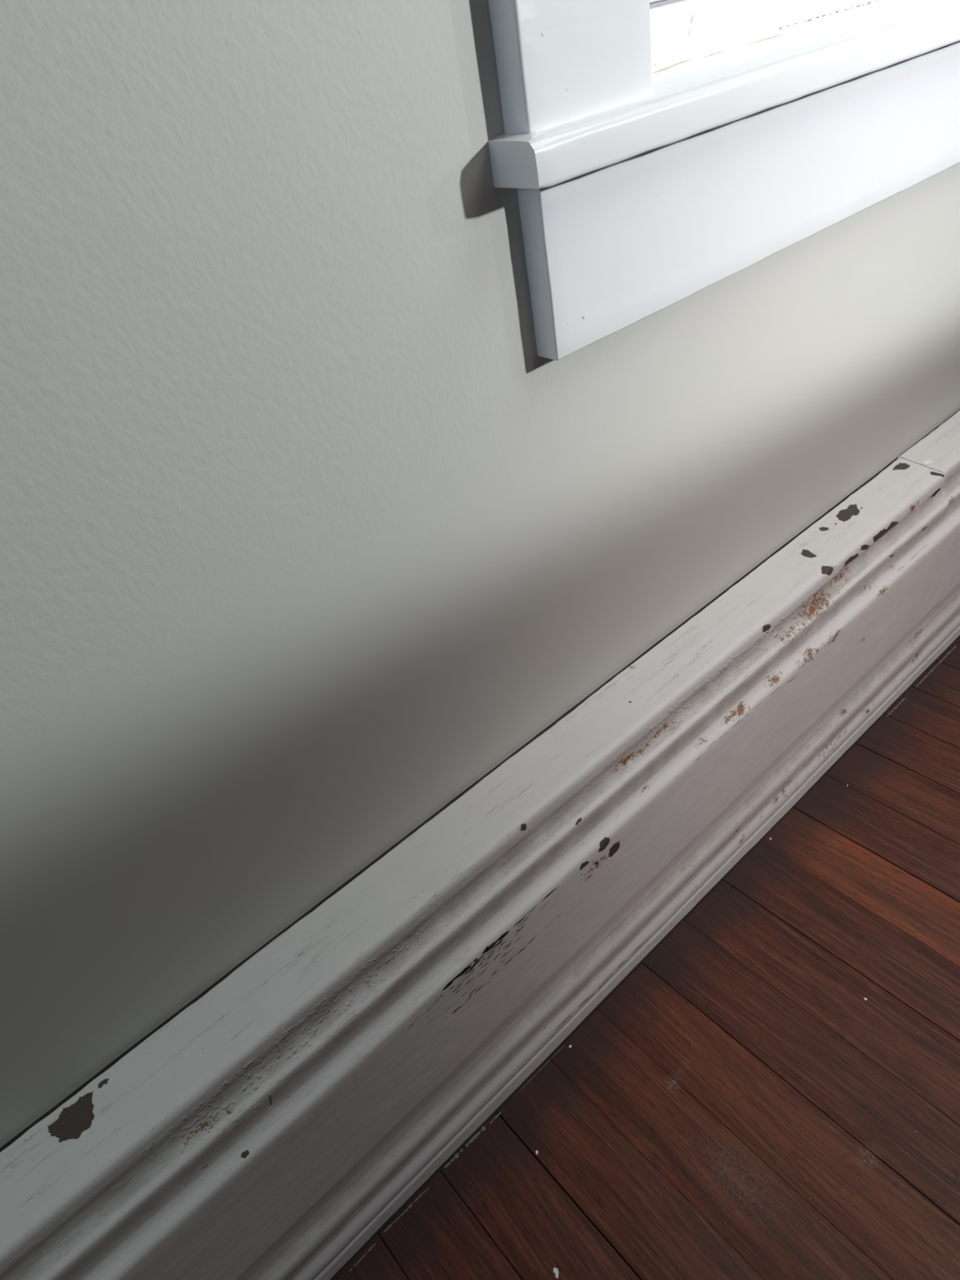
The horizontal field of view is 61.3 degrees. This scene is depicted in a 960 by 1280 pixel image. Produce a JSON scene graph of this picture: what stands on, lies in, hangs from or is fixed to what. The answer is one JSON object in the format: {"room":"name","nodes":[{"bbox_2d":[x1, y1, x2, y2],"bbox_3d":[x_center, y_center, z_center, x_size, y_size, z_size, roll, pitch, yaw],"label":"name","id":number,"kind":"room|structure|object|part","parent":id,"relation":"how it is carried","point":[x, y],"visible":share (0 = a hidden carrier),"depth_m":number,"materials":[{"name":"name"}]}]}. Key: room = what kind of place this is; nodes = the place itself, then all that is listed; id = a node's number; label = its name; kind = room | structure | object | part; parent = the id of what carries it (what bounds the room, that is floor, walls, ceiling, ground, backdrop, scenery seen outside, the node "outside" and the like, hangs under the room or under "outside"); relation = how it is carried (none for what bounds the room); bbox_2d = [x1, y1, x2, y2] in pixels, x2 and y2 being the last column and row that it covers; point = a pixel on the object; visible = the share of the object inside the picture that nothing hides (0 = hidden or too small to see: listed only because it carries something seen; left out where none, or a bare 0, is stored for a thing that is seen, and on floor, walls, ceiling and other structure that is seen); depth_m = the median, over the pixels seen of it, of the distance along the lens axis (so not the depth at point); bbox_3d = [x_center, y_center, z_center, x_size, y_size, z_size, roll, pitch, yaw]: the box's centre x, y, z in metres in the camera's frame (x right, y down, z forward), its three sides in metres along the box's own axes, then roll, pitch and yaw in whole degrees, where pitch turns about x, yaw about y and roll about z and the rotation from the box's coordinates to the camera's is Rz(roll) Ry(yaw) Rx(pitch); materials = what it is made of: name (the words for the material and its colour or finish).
{"room":"empty room","nodes":[
{"label":"empty room","id":0,"kind":"room"},
{"bbox_2d":[0,0,959,1147],"bbox_3d":[0.128,-0.932,0.203,4.500,2.500,0.120,-34,42,-26],"label":"wall","id":1,"kind":"structure","parent":0,"point":[307,532],"depth_m":0.40,"materials":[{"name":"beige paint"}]},
{"bbox_2d":[0,409,959,1279],"bbox_3d":[0.375,-0.017,0.820,4.400,0.247,0.074,-34,42,-26],"label":"baseboard","id":2,"kind":"structure","parent":1,"relation":"attached to","point":[269,1126],"depth_m":0.56,"materials":[{"name":"white paint"}]},
{"bbox_2d":[488,0,959,359],"bbox_3d":[0.243,-0.957,0.275,0.974,1.396,0.151,-34,42,-26],"label":"window","id":3,"kind":"structure","parent":1,"relation":"in","point":[655,153],"depth_m":0.47,"materials":[{"name":"white paint"}]},
{"bbox_3d":[-0.046,-0.724,0.050,0.090,1.182,0.019,-34,42,-26],"label":"casing","id":4,"kind":"part","parent":3,"relation":"part of","materials":[{"name":"white paint"}]},
{"bbox_3d":[0.325,-0.545,0.603,0.757,0.040,0.029,-34,42,-26],"label":"sash rail","id":5,"kind":"part","parent":3,"relation":"part of","materials":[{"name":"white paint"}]},
{"bbox_3d":[0.331,-0.515,0.627,0.757,0.034,0.032,-34,42,-26],"label":"rail","id":6,"kind":"part","parent":3,"relation":"part of","materials":[{"name":"white paint"}]},
{"bbox_2d":[329,635,959,1279],"bbox_3d":[1.073,0.492,0.201,4.512,0.030,2.420,-34,42,-26],"label":"floor","id":7,"kind":"structure","parent":0,"point":[736,1106],"depth_m":0.61,"materials":[{"name":"brown wood"}]},
{"bbox_2d":[553,1267,559,1278],"bbox_3d":[0.051,0.424,0.543,0.004,0.001,0.006,-27,40,-19],"label":"flake","id":8,"kind":"object","parent":7,"relation":"on","point":[555,1269],"visible":1,"depth_m":0.54,"materials":[{"name":"white paint"}]}
]}

